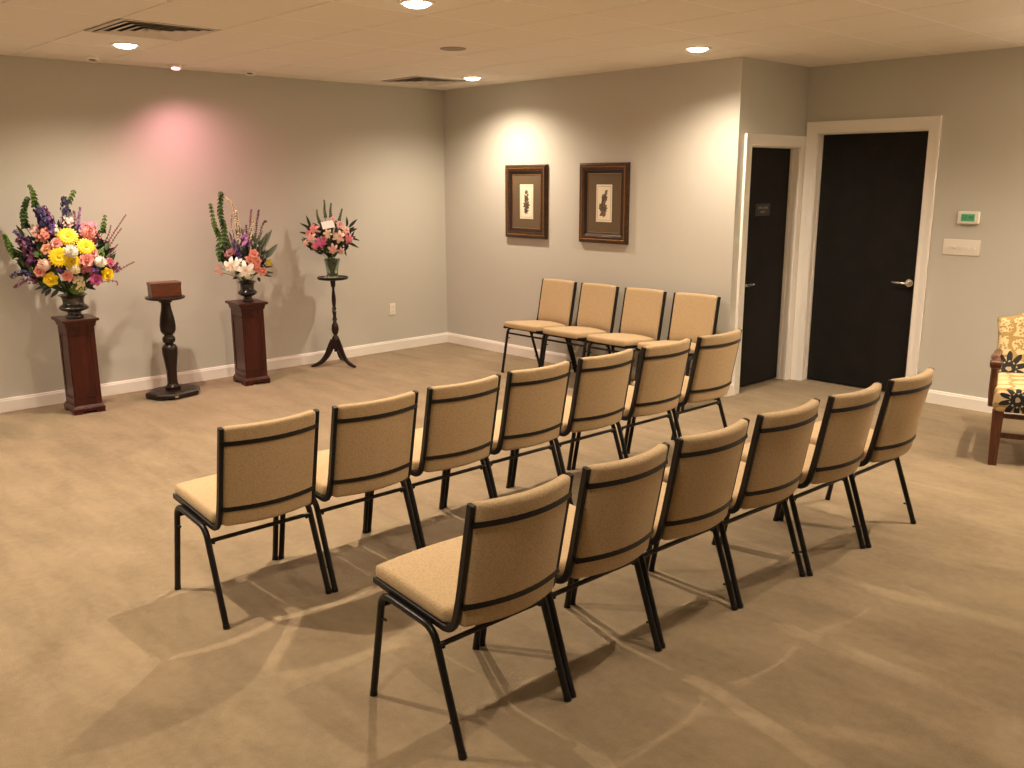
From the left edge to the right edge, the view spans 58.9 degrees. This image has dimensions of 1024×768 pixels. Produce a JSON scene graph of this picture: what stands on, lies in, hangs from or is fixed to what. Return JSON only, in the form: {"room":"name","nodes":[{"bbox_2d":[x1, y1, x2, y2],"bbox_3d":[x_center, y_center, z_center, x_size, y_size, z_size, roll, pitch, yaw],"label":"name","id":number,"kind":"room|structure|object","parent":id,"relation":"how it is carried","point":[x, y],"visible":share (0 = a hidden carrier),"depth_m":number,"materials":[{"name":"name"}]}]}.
{"room":"funeral home chapel","nodes":[
{"label":"funeral home chapel","id":0,"kind":"room"},
{"bbox_2d":[0,55,446,398],"bbox_3d":[-3.706,-1.048,6.523,8.200,2.512,0.130,-12,17,-42],"label":"wall","id":1,"kind":"structure","parent":0,"point":[153,147],"depth_m":7.52,"materials":[{"name":"grey paint"}]},
{"bbox_2d":[0,332,446,412],"bbox_3d":[-3.653,0.140,6.738,8.200,0.100,0.014,-12,17,-42],"label":"baseboard","id":2,"kind":"structure","parent":1,"relation":"attached to","point":[139,384],"depth_m":7.70,"materials":[{"name":"white paint"}]},
{"bbox_2d":[389,303,395,314],"bbox_3d":[-1.177,-0.737,8.936,0.072,0.116,0.009,-12,17,-42],"label":"wall outlet","id":3,"kind":"object","parent":1,"relation":"attached to","point":[392,311],"visible":1,"depth_m":8.93,"materials":[{"name":"beige plastic"}]},
{"bbox_2d":[0,342,1023,767],"bbox_3d":[-0.090,0.910,3.743,9.407,0.100,9.660,-12,17,-42],"label":"floor","id":4,"kind":"structure","parent":0,"point":[905,650],"depth_m":3.49,"materials":[{"name":"carpet"}]},
{"bbox_2d":[51,313,105,415],"bbox_3d":[-3.166,-0.146,6.648,0.250,0.695,0.293,-11,17,-39],"label":"pedestal","id":5,"kind":"object","parent":4,"relation":"on","point":[77,340],"visible":0.99,"depth_m":6.57,"materials":[{"name":"brown wood"}]},
{"bbox_2d":[2,184,134,317],"bbox_3d":[-3.123,-0.930,6.408,0.831,0.940,0.343,-5,14,-21],"label":"flower arrangement","id":6,"kind":"object","parent":5,"relation":"on","point":[83,261],"visible":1,"depth_m":6.36,"materials":[{"name":"multicoloured plant"}]},
{"bbox_2d":[145,294,199,399],"bbox_3d":[-2.676,-0.295,7.089,0.328,0.788,0.404,8,15,32],"label":"stand","id":7,"kind":"object","parent":4,"relation":"on","point":[173,389],"visible":0.96,"depth_m":7.04,"materials":[{"name":"brown wood"}]},
{"bbox_2d":[146,280,181,297],"bbox_3d":[-2.679,-0.733,6.991,0.226,0.109,0.146,-8,15,-32],"label":"wooden box","id":8,"kind":"object","parent":7,"relation":"on","point":[156,289],"visible":1,"depth_m":6.93,"materials":[{"name":"brown wood"}]},
{"bbox_2d":[225,298,269,385],"bbox_3d":[-2.192,-0.350,7.563,0.249,0.683,0.300,-10,16,-37],"label":"pedestal","id":9,"kind":"object","parent":4,"relation":"on","point":[247,318],"visible":0.99,"depth_m":7.48,"materials":[{"name":"brown wood"}]},
{"bbox_2d":[208,191,277,301],"bbox_3d":[-2.167,-1.102,7.322,0.516,0.889,0.303,-2,13,-7],"label":"flower arrangement","id":10,"kind":"object","parent":9,"relation":"on","point":[234,261],"visible":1,"depth_m":7.33,"materials":[{"name":"multicoloured plant"}]},
{"bbox_2d":[173,409,331,629],"bbox_3d":[-1.052,0.479,3.647,0.471,0.795,0.556,-11,17,-41],"label":"chair","id":11,"kind":"object","parent":4,"relation":"on","point":[266,469],"visible":1,"depth_m":3.45,"materials":[{"name":"beige fabric"}]},
{"bbox_2d":[311,275,355,367],"bbox_3d":[-1.597,-0.559,8.181,0.400,0.808,0.388,-12,17,-42],"label":"table","id":12,"kind":"object","parent":4,"relation":"on","point":[334,343],"visible":0.97,"depth_m":8.22,"materials":[{"name":"brown wood"}]},
{"bbox_2d":[300,200,359,277],"bbox_3d":[-1.605,-1.278,8.012,0.446,0.683,0.354,-12,17,-42],"label":"flower arrangement","id":13,"kind":"object","parent":12,"relation":"on","point":[330,246],"visible":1,"depth_m":8.00,"materials":[{"name":"pink plant"}]},
{"bbox_2d":[278,390,421,592],"bbox_3d":[-0.698,0.408,3.952,0.471,0.795,0.556,-11,17,-41],"label":"chair","id":14,"kind":"object","parent":4,"relation":"on","point":[372,442],"visible":0.83,"depth_m":3.74,"materials":[{"name":"beige fabric"}]},
{"bbox_2d":[368,374,500,547],"bbox_3d":[-0.353,0.337,4.264,0.471,0.795,0.556,-12,17,-41],"label":"chair","id":15,"kind":"object","parent":4,"relation":"on","point":[458,428],"visible":0.71,"depth_m":4.04,"materials":[{"name":"beige fabric"}]},
{"bbox_2d":[370,472,573,759],"bbox_3d":[-0.116,0.651,2.872,0.471,0.795,0.556,-12,17,-41],"label":"chair","id":16,"kind":"object","parent":4,"relation":"on","point":[504,564],"visible":1,"depth_m":2.68,"materials":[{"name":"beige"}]},
{"bbox_2d":[444,360,571,507],"bbox_3d":[-0.010,0.264,4.581,0.471,0.795,0.556,-11,17,-41],"label":"chair","id":17,"kind":"object","parent":4,"relation":"on","point":[532,413],"visible":0.72,"depth_m":4.35,"materials":[{"name":"beige fabric"}]},
{"bbox_2d":[501,279,576,372],"bbox_3d":[0.260,-0.493,7.916,0.556,0.795,0.471,-12,17,-42],"label":"chair","id":18,"kind":"object","parent":4,"relation":"on","point":[557,296],"visible":0.77,"depth_m":7.95,"materials":[{"name":"beige fabric"}]},
{"bbox_2d":[511,348,634,504],"bbox_3d":[0.342,0.193,4.888,0.471,0.795,0.556,-11,17,-41],"label":"chair","id":19,"kind":"object","parent":4,"relation":"on","point":[598,399],"visible":0.7,"depth_m":4.66,"materials":[{"name":"beige fabric"}]},
{"bbox_2d":[480,442,669,697],"bbox_3d":[0.230,0.579,3.187,0.471,0.795,0.556,-11,17,-41],"label":"chair","id":20,"kind":"object","parent":4,"relation":"on","point":[610,525],"visible":0.81,"depth_m":2.95,"materials":[{"name":"beige fabric"}]},
{"bbox_2d":[541,283,618,369],"bbox_3d":[0.583,-0.417,7.579,0.556,0.795,0.471,-12,17,-42],"label":"chair","id":21,"kind":"object","parent":4,"relation":"on","point":[597,305],"visible":0.73,"depth_m":7.61,"materials":[{"name":"beige fabric"}]},
{"bbox_2d":[586,287,666,384],"bbox_3d":[0.918,-0.341,7.238,0.556,0.795,0.471,-12,17,-43],"label":"chair","id":22,"kind":"object","parent":4,"relation":"on","point":[642,313],"visible":0.73,"depth_m":7.26,"materials":[{"name":"beige fabric"}]},
{"bbox_2d":[571,338,691,469],"bbox_3d":[0.701,0.124,5.190,0.471,0.795,0.556,-11,17,-41],"label":"chair","id":23,"kind":"object","parent":4,"relation":"on","point":[661,369],"visible":0.75,"depth_m":4.96,"materials":[{"name":"beige fabric"}]},
{"bbox_2d":[571,418,749,648],"bbox_3d":[0.581,0.507,3.498,0.471,0.795,0.556,-11,17,-40],"label":"chair","id":24,"kind":"object","parent":4,"relation":"on","point":[696,496],"visible":0.73,"depth_m":3.26,"materials":[{"name":"beige fabric"}]},
{"bbox_2d":[634,292,720,410],"bbox_3d":[1.270,-0.266,6.900,0.471,0.795,0.556,12,17,42],"label":"chair","id":25,"kind":"object","parent":4,"relation":"on","point":[693,315],"visible":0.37,"depth_m":6.98,"materials":[{"name":"beige fabric"}]},
{"bbox_2d":[627,329,741,453],"bbox_3d":[1.059,0.054,5.491,0.471,0.795,0.556,-11,17,-41],"label":"chair","id":26,"kind":"object","parent":4,"relation":"on","point":[714,357],"visible":0.7,"depth_m":5.25,"materials":[{"name":"beige fabric"}]},
{"bbox_2d":[648,398,819,608],"bbox_3d":[0.945,0.438,3.800,0.471,0.795,0.556,-11,17,-39],"label":"chair","id":27,"kind":"object","parent":4,"relation":"on","point":[771,472],"visible":0.69,"depth_m":3.56,"materials":[{"name":"beige fabric"}]},
{"bbox_2d":[720,382,882,575],"bbox_3d":[1.315,0.371,4.091,0.471,0.795,0.556,-11,17,-40],"label":"chair","id":28,"kind":"object","parent":4,"relation":"on","point":[838,451],"visible":0.73,"depth_m":3.85,"materials":[{"name":"beige fabric"}]},
{"bbox_2d":[779,367,933,547],"bbox_3d":[1.679,0.303,4.383,0.471,0.795,0.556,-11,17,-40],"label":"chair","id":29,"kind":"object","parent":4,"relation":"on","point":[893,435],"visible":0.66,"depth_m":4.14,"materials":[{"name":"beige fabric"}]},
{"bbox_2d":[987,313,1023,465],"bbox_3d":[3.221,0.021,5.459,0.668,0.854,0.731,6,14,25],"label":"armchair","id":30,"kind":"object","parent":4,"relation":"on","point":[1006,384],"visible":1,"depth_m":5.37,"materials":[{"name":"beige fabric"}]},
{"bbox_2d":[0,0,1023,89],"bbox_3d":[-0.098,-1.637,3.166,9.407,0.101,9.660,-12,17,-42],"label":"ceiling","id":31,"kind":"structure","parent":0,"point":[371,42],"depth_m":5.47,"materials":[{"name":"white paint"}]},
{"bbox_2d":[82,55,102,62],"bbox_3d":[-2.946,-2.293,6.374,0.140,0.065,0.140,-12,17,-42],"label":"spotlight","id":32,"kind":"object","parent":31,"relation":"attached to","point":[89,58],"visible":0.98,"depth_m":6.35,"materials":[{"name":"white paint"}]},
{"bbox_2d":[109,42,140,48],"bbox_3d":[-2.484,-2.170,5.832,0.190,0.025,0.190,-12,17,-42],"label":"recessed light","id":33,"kind":"object","parent":31,"relation":"in","point":[124,45],"visible":1,"depth_m":5.79,"materials":[{"name":"white paint"}]},
{"bbox_2d":[84,18,220,40],"bbox_3d":[-2.087,-2.054,5.271,0.571,0.018,0.571,-12,17,-42],"label":"ceiling vent","id":34,"kind":"object","parent":31,"relation":"in","point":[124,27],"visible":1,"depth_m":5.26,"materials":[{"name":"grey metal"}]},
{"bbox_2d":[166,63,184,70],"bbox_3d":[-2.535,-2.400,6.837,0.140,0.065,0.140,-12,17,-42],"label":"spotlight","id":35,"kind":"object","parent":31,"relation":"attached to","point":[173,66],"visible":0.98,"depth_m":6.81,"materials":[{"name":"white paint"}]},
{"bbox_2d":[241,69,257,75],"bbox_3d":[-2.088,-2.487,7.219,0.140,0.065,0.140,-12,17,-42],"label":"spotlight","id":36,"kind":"object","parent":31,"relation":"attached to","point":[248,72],"visible":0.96,"depth_m":7.19,"materials":[{"name":"white paint"}]},
{"bbox_2d":[397,0,435,8],"bbox_3d":[-0.471,-1.870,4.479,0.190,0.025,0.190,-12,17,-42],"label":"recessed light","id":37,"kind":"object","parent":31,"relation":"in","point":[416,4],"visible":1,"depth_m":4.44,"materials":[{"name":"white paint"}]},
{"bbox_2d":[380,76,469,85],"bbox_3d":[-0.765,-2.687,8.048,0.571,0.018,0.571,-12,17,-42],"label":"ceiling vent","id":38,"kind":"object","parent":31,"relation":"in","point":[414,80],"visible":0.98,"depth_m":8.03,"materials":[{"name":"grey metal"}]},
{"bbox_2d":[440,47,465,50],"bbox_3d":[-0.394,-2.238,6.061,0.176,0.006,0.176,-12,17,-42],"label":"ceiling speaker","id":39,"kind":"object","parent":31,"relation":"attached to","point":[442,48],"visible":1,"depth_m":6.04,"materials":[{"name":"beige"}]},
{"bbox_2d":[443,48,462,50],"bbox_3d":[-0.394,-2.238,6.061,0.144,0.004,0.144,-12,17,-42],"label":"grille","id":40,"kind":"object","parent":39,"relation":"attached to","point":[446,49],"depth_m":6.08,"materials":[{"name":"beige metal"}]},
{"bbox_2d":[461,76,482,80],"bbox_3d":[-0.341,-2.623,7.800,0.190,0.025,0.190,-12,17,-42],"label":"recessed light","id":41,"kind":"object","parent":31,"relation":"in","point":[471,78],"visible":1,"depth_m":7.75,"materials":[{"name":"white paint"}]},
{"bbox_2d":[683,46,711,51],"bbox_3d":[1.244,-2.238,6.080,0.190,0.025,0.190,-12,17,-42],"label":"recessed light","id":42,"kind":"object","parent":31,"relation":"in","point":[692,48],"visible":1,"depth_m":6.04,"materials":[{"name":"white paint"}]},
{"bbox_2d":[443,57,752,382],"bbox_3d":[0.495,-1.417,8.096,0.130,2.512,3.539,-12,17,-42],"label":"wall","id":43,"kind":"structure","parent":0,"point":[681,129],"depth_m":7.66,"materials":[{"name":"grey paint"}]},
{"bbox_2d":[505,164,547,238],"bbox_3d":[0.126,-1.671,8.313,0.035,0.660,0.540,-12,17,-42],"label":"picture frame","id":44,"kind":"object","parent":43,"relation":"attached to","point":[526,186],"visible":1,"depth_m":8.31,"materials":[{"name":"brown wood"}]},
{"bbox_2d":[520,184,532,218],"bbox_3d":[0.133,-1.672,8.320,0.002,0.310,0.173,-12,17,-42],"label":"print","id":45,"kind":"object","parent":44,"relation":"attached to","point":[526,190],"depth_m":8.32,"materials":[{"name":"beige paper"}]},
{"bbox_2d":[447,332,725,396],"bbox_3d":[0.490,-0.220,8.268,0.014,0.100,3.409,-12,17,-42],"label":"baseboard","id":46,"kind":"structure","parent":43,"relation":"attached to","point":[553,357],"depth_m":8.80,"materials":[{"name":"white paint"}]},
{"bbox_2d":[579,162,630,244],"bbox_3d":[0.769,-1.523,7.647,0.035,0.666,0.540,-12,17,-42],"label":"picture frame","id":47,"kind":"object","parent":43,"relation":"attached to","point":[604,188],"visible":1,"depth_m":7.64,"materials":[{"name":"brown wood"}]},
{"bbox_2d":[596,184,611,221],"bbox_3d":[0.777,-1.524,7.654,0.002,0.310,0.173,-12,17,-42],"label":"print","id":48,"kind":"object","parent":47,"relation":"attached to","point":[603,191],"depth_m":7.65,"materials":[{"name":"beige paper"}]},
{"bbox_2d":[726,383,733,396],"bbox_3d":[1.699,0.044,7.084,0.082,0.100,0.014,-12,17,-42],"label":"baseboard","id":49,"kind":"structure","parent":43,"relation":"attached to","point":[730,391],"depth_m":7.08,"materials":[{"name":"white paint"}]},
{"bbox_2d":[749,58,809,135],"bbox_3d":[2.008,-1.220,7.201,0.817,2.512,0.130,-12,17,-42],"label":"wall","id":50,"kind":"structure","parent":0,"point":[779,91],"depth_m":6.92,"materials":[{"name":"grey paint"}]},
{"bbox_2d":[739,147,790,386],"bbox_3d":[1.999,-0.921,7.255,0.689,1.882,0.106,-12,17,-42],"label":"door","id":51,"kind":"structure","parent":50,"relation":"in","point":[769,181],"depth_m":7.30,"materials":[{"name":"black wood"}]},
{"bbox_2d":[755,203,769,215],"bbox_3d":[1.974,-1.372,7.142,0.208,0.094,0.005,-12,17,-42],"label":"door sign","id":52,"kind":"object","parent":51,"relation":"attached to","point":[760,209],"visible":1,"depth_m":7.14,"materials":[{"name":"grey plastic"}]},
{"bbox_2d":[732,133,805,394],"bbox_3d":[1.999,-0.957,7.236,0.864,1.984,0.152,-12,17,-42],"label":"trim","id":53,"kind":"structure","parent":50,"relation":"attached to","point":[797,144],"depth_m":7.30,"materials":[{"name":"white paint"}]},
{"bbox_2d":[805,46,1023,398],"bbox_3d":[4.407,-0.817,5.390,0.130,2.512,6.121,-12,17,-42],"label":"wall","id":54,"kind":"structure","parent":0,"point":[978,96],"depth_m":6.49,"materials":[{"name":"grey paint"}]},
{"bbox_2d":[790,116,941,380],"bbox_3d":[2.764,-0.989,7.123,0.152,2.092,1.042,-12,17,-42],"label":"trim","id":55,"kind":"structure","parent":54,"relation":"attached to","point":[816,131],"depth_m":7.08,"materials":[{"name":"white paint"}]},
{"bbox_2d":[807,131,928,390],"bbox_3d":[2.772,-0.950,7.135,0.106,1.986,0.858,-12,17,-42],"label":"door","id":56,"kind":"structure","parent":54,"relation":"in","point":[870,201],"depth_m":7.13,"materials":[{"name":"black wood"}]},
{"bbox_2d":[942,239,980,255],"bbox_3d":[3.228,-0.982,6.525,0.018,0.112,0.254,-12,17,-42],"label":"light switch panel","id":57,"kind":"object","parent":54,"relation":"attached to","point":[950,246],"visible":1,"depth_m":6.52,"materials":[{"name":"beige plastic"}]},
{"bbox_2d":[957,211,979,224],"bbox_3d":[3.245,-1.181,6.449,0.033,0.090,0.148,-12,17,-42],"label":"thermostat","id":58,"kind":"object","parent":54,"relation":"attached to","point":[964,217],"visible":1,"depth_m":6.43,"materials":[{"name":"beige plastic"}]},
{"bbox_2d":[925,389,1023,414],"bbox_3d":[4.770,0.466,5.181,0.014,0.100,4.919,-12,17,-42],"label":"baseboard","id":59,"kind":"structure","parent":54,"relation":"attached to","point":[933,396],"depth_m":6.69,"materials":[{"name":"white paint"}]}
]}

